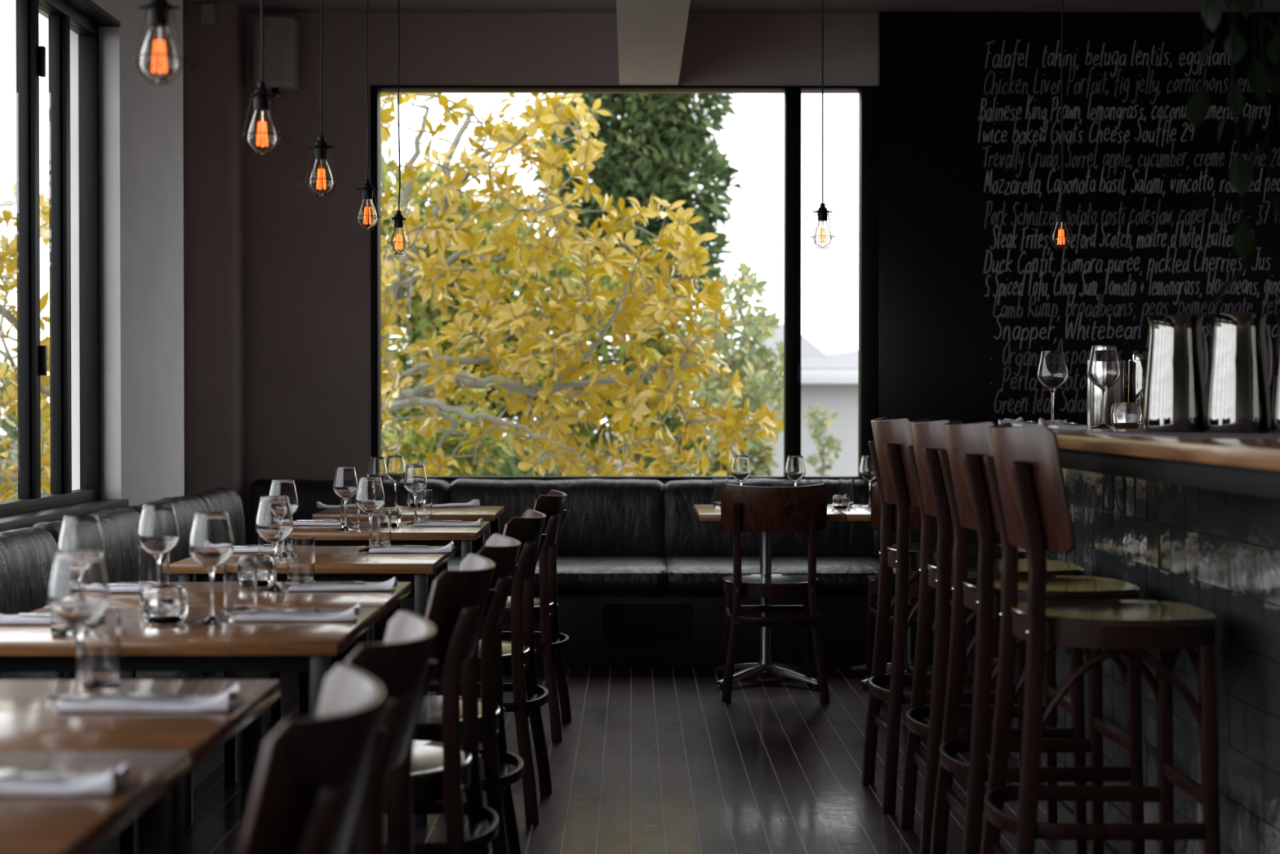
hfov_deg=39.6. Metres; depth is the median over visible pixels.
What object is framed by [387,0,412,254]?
pendant lamp
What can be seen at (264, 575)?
tealight holder
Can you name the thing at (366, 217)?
pendant lamp
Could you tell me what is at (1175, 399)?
jug
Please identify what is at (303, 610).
table knife
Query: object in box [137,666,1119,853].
floor
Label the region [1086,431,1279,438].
mat
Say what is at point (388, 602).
dining table
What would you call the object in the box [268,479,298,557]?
wine glass
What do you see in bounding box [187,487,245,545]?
cushion
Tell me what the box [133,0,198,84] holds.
pendant lamp
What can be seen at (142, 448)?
wall
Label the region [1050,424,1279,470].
countertop
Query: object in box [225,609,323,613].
fork
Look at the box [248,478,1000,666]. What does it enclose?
banquette
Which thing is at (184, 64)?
wall
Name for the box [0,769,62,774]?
table knife
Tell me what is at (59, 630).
water tumbler
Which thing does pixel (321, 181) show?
pendant lamp
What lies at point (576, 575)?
seat cushion
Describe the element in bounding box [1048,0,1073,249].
pendant lamp
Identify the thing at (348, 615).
napkin
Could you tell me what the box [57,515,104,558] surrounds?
wine glass
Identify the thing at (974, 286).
chalkboard
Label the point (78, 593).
wine glass
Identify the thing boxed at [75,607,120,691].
water tumbler
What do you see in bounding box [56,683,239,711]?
napkin
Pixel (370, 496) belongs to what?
wine glass
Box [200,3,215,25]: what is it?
sensor
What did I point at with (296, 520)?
table knife
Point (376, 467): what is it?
wine glass
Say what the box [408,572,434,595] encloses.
table leg
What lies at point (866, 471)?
wine glass
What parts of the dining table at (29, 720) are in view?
leg, leg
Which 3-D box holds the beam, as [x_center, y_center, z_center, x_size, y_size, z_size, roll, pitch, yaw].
[0.059,-1.870,5.978,0.296,0.366,6.000,0,1,0]
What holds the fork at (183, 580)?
on the napkin at (113, 588)
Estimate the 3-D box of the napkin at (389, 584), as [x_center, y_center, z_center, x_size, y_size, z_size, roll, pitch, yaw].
[-0.722,0.381,4.332,0.254,0.032,0.087,0,1,-2]
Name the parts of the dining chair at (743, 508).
leg, leg, seat, backrest, leg, leg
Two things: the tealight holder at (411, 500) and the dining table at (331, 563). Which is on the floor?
the dining table at (331, 563)
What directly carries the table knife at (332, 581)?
on the napkin at (389, 584)
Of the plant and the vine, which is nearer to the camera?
the vine
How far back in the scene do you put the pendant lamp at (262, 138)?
4.04 m
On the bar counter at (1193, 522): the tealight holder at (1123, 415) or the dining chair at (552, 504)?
the tealight holder at (1123, 415)
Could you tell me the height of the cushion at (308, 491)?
0.417 m
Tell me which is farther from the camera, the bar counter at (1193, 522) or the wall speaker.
the wall speaker
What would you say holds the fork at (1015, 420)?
on the napkin at (1006, 420)
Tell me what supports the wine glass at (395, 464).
on the dining table at (492, 513)
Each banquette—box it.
[0,487,310,853]
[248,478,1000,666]
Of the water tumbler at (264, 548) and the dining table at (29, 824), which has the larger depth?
the water tumbler at (264, 548)
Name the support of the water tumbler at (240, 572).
on the dining table at (184, 646)
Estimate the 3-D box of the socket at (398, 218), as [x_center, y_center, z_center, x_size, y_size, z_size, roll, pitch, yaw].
[-0.914,-0.788,6.736,0.036,0.064,0.036,1,1,38]
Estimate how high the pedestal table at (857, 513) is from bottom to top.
0.750 m
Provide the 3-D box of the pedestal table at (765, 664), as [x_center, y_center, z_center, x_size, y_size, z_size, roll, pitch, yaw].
[0.545,0.731,7.707,0.602,0.750,0.730,0,1,0]
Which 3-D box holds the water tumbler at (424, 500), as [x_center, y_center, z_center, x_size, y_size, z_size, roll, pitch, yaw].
[-0.831,0.304,6.825,0.069,0.125,0.069,0,1,0]
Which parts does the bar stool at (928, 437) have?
leg, backrest, leg, seat, leg, leg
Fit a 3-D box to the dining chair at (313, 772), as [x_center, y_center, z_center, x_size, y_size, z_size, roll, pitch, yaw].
[-0.514,0.736,2.007,0.462,0.880,0.436,0,1,-2]
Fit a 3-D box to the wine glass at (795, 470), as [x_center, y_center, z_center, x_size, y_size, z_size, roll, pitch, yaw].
[0.685,0.240,7.847,0.091,0.228,0.091,0,1,0]
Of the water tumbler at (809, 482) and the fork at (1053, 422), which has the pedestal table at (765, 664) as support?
the water tumbler at (809, 482)
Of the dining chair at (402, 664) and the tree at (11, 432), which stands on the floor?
the dining chair at (402, 664)
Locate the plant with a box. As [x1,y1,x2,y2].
[801,402,842,475]
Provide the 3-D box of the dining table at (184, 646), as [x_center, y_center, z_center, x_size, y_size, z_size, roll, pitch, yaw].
[-0.954,0.780,3.677,0.750,0.750,0.573,0,1,0]
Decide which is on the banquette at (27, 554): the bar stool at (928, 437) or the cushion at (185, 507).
the cushion at (185, 507)
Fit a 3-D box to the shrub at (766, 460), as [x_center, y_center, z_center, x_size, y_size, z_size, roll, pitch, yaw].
[0.875,2.266,16.881,0.924,4.657,0.793,0,1,0]
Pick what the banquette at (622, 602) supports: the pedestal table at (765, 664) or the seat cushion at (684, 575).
the seat cushion at (684, 575)
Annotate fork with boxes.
[0,773,62,778]
[45,693,186,701]
[107,580,183,584]
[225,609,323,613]
[280,581,364,585]
[295,518,340,520]
[363,545,429,547]
[408,520,463,522]
[1009,419,1026,422]
[1048,421,1067,424]
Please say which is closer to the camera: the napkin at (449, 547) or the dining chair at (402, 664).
the dining chair at (402, 664)
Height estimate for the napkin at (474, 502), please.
0.032 m
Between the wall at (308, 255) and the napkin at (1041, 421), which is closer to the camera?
the napkin at (1041, 421)
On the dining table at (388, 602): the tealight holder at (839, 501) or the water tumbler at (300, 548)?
the water tumbler at (300, 548)
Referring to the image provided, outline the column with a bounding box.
[184,3,246,545]
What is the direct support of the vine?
hanging from the ceiling
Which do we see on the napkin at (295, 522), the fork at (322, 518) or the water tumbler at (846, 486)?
the fork at (322, 518)
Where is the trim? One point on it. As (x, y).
(449, 482)
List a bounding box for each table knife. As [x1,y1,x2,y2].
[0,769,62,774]
[17,613,50,616]
[43,693,185,697]
[107,582,184,585]
[222,608,322,612]
[234,545,285,547]
[280,581,363,583]
[296,520,340,521]
[360,545,427,546]
[405,520,461,521]
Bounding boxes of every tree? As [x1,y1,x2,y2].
[0,93,783,501]
[0,351,49,500]
[381,142,753,475]
[527,93,746,475]
[671,262,783,465]
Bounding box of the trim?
[445,480,875,488]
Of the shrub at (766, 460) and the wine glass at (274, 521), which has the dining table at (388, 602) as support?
the wine glass at (274, 521)
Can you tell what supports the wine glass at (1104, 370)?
on the bar counter at (1193, 522)
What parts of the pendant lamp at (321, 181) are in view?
bulb, cord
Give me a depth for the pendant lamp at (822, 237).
6.48 m
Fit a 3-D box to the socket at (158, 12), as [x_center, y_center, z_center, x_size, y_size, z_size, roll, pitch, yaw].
[-0.854,-0.745,3.157,0.036,0.064,0.036,0,1,0]
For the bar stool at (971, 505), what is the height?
1.162 m
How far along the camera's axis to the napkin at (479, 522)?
6.59 m
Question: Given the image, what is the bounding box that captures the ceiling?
[182,0,1279,13]
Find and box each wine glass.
[47,550,110,705]
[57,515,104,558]
[137,503,179,585]
[189,511,234,624]
[255,495,293,591]
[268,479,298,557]
[333,466,358,530]
[355,476,385,551]
[366,457,387,482]
[386,455,405,507]
[403,463,427,524]
[730,455,751,485]
[785,455,805,486]
[858,455,875,506]
[1036,351,1067,420]
[1086,345,1120,428]
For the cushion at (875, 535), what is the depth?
8.80 m
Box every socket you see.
[148,0,169,26]
[253,81,270,111]
[314,135,328,159]
[361,178,373,199]
[394,210,403,227]
[817,203,827,221]
[1056,204,1066,222]
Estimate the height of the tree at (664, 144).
9.923 m
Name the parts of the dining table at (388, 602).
leg, leg, leg, leg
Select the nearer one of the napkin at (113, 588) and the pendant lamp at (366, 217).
the napkin at (113, 588)
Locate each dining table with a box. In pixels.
[0,607,379,841]
[0,680,279,853]
[0,750,190,853]
[44,582,411,853]
[168,546,455,826]
[271,520,489,735]
[311,506,504,663]
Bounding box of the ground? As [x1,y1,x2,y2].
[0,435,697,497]
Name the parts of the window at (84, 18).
sill, head trim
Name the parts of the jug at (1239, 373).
handle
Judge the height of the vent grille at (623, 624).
0.190 m
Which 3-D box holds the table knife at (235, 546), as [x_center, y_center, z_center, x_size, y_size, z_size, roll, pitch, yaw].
[-1.160,0.366,5.440,0.213,0.004,0.017,0,1,-1]
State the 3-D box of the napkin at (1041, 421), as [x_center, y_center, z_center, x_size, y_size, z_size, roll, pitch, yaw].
[1.219,-0.010,5.128,0.087,0.032,0.253,0,1,0]
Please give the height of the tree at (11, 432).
5.690 m
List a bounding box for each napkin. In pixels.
[0,613,50,624]
[0,761,130,795]
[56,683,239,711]
[108,585,138,592]
[233,546,285,552]
[233,602,359,621]
[288,576,397,591]
[293,520,341,525]
[316,501,340,508]
[368,540,453,552]
[413,518,482,526]
[432,499,479,507]
[998,417,1038,426]
[1038,417,1088,429]
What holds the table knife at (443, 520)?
on the napkin at (479, 522)
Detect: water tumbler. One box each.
[49,572,75,638]
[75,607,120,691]
[137,546,168,600]
[223,555,257,617]
[257,534,282,560]
[286,534,315,586]
[340,493,359,528]
[371,507,391,547]
[416,489,432,522]
[712,478,728,506]
[806,479,822,485]
[839,478,854,506]
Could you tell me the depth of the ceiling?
8.80 m
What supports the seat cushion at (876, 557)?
on the banquette at (622, 602)
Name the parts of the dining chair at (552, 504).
seat, backrest, leg, leg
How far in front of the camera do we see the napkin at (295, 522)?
6.64 m
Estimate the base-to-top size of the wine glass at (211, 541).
0.228 m
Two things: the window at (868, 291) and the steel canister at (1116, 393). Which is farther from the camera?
the window at (868, 291)
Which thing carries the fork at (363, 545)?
on the napkin at (449, 547)
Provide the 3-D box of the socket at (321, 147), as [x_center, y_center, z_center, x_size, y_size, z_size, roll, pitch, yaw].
[-0.873,-0.766,4.867,0.036,0.064,0.036,0,1,14]
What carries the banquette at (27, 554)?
on the floor
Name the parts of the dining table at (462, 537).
leg, leg, apron rail, leg, leg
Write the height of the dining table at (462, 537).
0.750 m
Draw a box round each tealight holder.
[142,584,187,624]
[243,554,273,586]
[382,506,401,527]
[407,492,414,506]
[832,494,848,508]
[1111,402,1142,428]
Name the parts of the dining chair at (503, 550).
seat, leg, backrest, leg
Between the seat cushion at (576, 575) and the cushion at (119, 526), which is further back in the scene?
the seat cushion at (576, 575)
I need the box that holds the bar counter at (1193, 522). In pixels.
[1008,424,1279,853]
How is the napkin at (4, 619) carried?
on the dining table at (184, 646)
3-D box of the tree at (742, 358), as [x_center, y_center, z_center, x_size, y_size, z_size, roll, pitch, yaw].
[0.812,1.599,15.136,1.166,6.067,1.630,0,1,0]
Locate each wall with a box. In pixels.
[39,0,184,506]
[182,2,186,495]
[245,12,878,555]
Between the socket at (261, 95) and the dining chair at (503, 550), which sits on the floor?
the dining chair at (503, 550)
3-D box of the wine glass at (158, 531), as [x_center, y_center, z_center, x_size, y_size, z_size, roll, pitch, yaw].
[-1.080,0.287,3.988,0.091,0.228,0.091,0,1,0]
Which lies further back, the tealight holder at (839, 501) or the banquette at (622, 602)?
the banquette at (622, 602)
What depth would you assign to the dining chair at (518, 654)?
5.14 m
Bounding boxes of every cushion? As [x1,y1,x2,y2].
[0,527,57,674]
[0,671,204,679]
[29,507,141,582]
[124,495,208,582]
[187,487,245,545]
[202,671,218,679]
[248,478,450,546]
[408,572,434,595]
[434,555,666,595]
[449,478,663,555]
[664,478,872,555]
[664,555,879,595]
[871,480,1000,555]
[873,555,916,573]
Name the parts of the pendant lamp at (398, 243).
bulb, cord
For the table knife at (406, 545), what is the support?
on the napkin at (449, 547)
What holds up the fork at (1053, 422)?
on the napkin at (1041, 421)
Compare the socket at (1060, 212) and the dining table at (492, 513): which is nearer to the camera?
the socket at (1060, 212)
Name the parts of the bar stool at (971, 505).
leg, backrest, leg, seat, leg, leg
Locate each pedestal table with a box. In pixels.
[693,504,845,689]
[826,504,963,689]
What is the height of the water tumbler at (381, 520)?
0.125 m
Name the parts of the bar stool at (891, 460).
leg, backrest, leg, seat, leg, leg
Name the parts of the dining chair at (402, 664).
leg, backrest, leg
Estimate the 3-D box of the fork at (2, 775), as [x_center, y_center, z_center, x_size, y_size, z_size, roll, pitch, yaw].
[-0.775,0.406,2.066,0.200,0.007,0.024,0,1,-5]
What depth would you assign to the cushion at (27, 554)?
5.14 m
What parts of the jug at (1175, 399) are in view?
handle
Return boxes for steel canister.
[1086,360,1125,426]
[1128,354,1147,426]
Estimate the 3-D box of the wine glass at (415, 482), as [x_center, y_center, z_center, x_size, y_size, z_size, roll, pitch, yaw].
[-0.849,0.254,6.719,0.091,0.228,0.091,0,1,0]
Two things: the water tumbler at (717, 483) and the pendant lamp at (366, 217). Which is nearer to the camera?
the pendant lamp at (366, 217)
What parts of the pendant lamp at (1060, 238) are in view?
bulb, cord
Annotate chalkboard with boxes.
[878,11,1279,424]
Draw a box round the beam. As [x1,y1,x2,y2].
[616,0,690,85]
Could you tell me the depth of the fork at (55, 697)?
2.62 m
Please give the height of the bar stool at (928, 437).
1.162 m
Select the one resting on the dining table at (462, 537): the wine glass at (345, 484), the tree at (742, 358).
the wine glass at (345, 484)
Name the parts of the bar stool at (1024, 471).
leg, leg, backrest, seat, leg, leg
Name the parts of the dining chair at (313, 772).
leg, leg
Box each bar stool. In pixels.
[861,417,1026,813]
[899,418,1087,853]
[929,420,1144,853]
[980,422,1220,853]
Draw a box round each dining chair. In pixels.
[238,663,386,853]
[344,609,437,853]
[354,553,498,853]
[413,533,524,853]
[427,508,552,824]
[459,489,571,742]
[720,484,830,702]
[865,484,974,701]
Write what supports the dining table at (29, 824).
on the floor
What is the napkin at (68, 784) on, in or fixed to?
on the dining table at (29, 824)
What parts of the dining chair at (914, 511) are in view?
leg, leg, seat, backrest, leg, leg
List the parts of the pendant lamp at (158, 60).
bulb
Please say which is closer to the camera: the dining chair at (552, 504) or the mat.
the mat
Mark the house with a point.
(830, 380)
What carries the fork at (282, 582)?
on the napkin at (389, 584)
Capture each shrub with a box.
[381,403,515,475]
[684,427,781,475]
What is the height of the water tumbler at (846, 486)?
0.125 m
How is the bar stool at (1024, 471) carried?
on the floor
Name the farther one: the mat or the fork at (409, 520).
the fork at (409, 520)
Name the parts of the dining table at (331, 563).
leg, leg, apron rail, leg, leg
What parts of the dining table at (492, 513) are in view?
leg, leg, leg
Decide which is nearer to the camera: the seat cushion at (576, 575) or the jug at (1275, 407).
the jug at (1275, 407)
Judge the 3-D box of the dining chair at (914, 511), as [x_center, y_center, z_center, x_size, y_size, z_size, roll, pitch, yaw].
[1.163,0.669,7.424,0.436,0.880,0.462,0,1,-1]
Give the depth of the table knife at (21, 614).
3.67 m
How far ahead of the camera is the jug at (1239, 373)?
4.14 m
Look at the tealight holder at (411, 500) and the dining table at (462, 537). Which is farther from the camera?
the tealight holder at (411, 500)
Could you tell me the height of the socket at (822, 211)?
0.064 m
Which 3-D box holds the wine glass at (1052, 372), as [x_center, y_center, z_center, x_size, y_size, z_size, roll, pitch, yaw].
[1.333,-0.123,5.746,0.097,0.244,0.097,0,1,0]
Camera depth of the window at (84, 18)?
6.22 m
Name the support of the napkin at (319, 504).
on the dining table at (492, 513)
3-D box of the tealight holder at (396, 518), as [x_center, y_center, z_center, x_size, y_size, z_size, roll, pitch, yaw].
[-0.928,0.332,6.570,0.092,0.075,0.092,0,1,-17]
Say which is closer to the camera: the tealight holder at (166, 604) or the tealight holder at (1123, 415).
the tealight holder at (166, 604)
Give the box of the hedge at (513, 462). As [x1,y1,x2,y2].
[381,428,622,475]
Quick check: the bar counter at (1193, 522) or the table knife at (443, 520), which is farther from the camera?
the table knife at (443, 520)
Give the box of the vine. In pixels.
[1186,0,1279,308]
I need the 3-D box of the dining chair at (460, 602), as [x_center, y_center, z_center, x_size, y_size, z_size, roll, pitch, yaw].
[-0.523,0.715,3.660,0.462,0.880,0.436,0,1,1]
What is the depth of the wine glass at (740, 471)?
7.83 m
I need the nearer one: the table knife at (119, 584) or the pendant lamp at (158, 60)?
the pendant lamp at (158, 60)
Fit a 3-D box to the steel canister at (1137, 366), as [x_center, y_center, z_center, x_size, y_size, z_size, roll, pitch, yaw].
[1.695,-0.124,5.987,0.100,0.240,0.100,0,1,0]
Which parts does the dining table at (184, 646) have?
leg, apron rail, leg, leg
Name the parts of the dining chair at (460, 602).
seat, backrest, leg, leg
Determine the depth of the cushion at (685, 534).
8.80 m
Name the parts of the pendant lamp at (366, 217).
cord, bulb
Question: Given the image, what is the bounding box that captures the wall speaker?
[253,16,298,93]
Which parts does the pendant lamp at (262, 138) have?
cord, bulb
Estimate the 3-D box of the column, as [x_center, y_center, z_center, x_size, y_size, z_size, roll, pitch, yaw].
[-2.117,-0.499,8.884,0.255,3.180,0.200,0,1,0]
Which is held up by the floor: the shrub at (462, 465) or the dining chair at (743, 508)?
the dining chair at (743, 508)
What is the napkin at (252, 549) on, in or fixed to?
on the dining table at (331, 563)
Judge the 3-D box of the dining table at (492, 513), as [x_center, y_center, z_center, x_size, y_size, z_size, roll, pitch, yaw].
[-0.978,0.732,7.632,0.750,0.750,0.595,0,1,0]
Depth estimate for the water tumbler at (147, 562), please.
4.07 m
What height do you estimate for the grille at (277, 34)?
0.290 m
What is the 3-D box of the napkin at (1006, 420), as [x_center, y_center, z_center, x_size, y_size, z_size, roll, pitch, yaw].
[1.212,-0.015,5.626,0.087,0.031,0.250,0,1,-6]
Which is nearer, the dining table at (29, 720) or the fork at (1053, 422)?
the dining table at (29, 720)
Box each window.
[0,0,128,532]
[370,84,878,480]
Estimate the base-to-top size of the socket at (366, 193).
0.064 m
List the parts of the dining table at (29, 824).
leg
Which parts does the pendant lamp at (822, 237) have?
bulb, cord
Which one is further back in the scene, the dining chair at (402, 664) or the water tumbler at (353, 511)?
the water tumbler at (353, 511)
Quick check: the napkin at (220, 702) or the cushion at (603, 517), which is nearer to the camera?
the napkin at (220, 702)
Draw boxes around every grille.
[255,21,291,80]
[602,604,692,645]
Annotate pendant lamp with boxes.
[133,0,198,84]
[242,0,292,155]
[297,0,337,196]
[354,0,387,230]
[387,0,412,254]
[810,0,841,248]
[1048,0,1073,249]
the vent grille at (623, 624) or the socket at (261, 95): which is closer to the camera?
the socket at (261, 95)
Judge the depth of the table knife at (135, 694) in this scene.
2.65 m
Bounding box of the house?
[739,323,857,475]
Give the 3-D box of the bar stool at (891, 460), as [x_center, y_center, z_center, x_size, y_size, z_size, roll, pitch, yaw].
[0.932,0.553,5.431,0.462,1.162,0.437,0,1,-1]
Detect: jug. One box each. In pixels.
[1142,315,1208,432]
[1204,312,1272,433]
[1270,311,1279,433]
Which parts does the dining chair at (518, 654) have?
seat, backrest, leg, leg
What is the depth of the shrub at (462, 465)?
14.03 m
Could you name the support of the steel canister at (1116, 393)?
on the bar counter at (1193, 522)

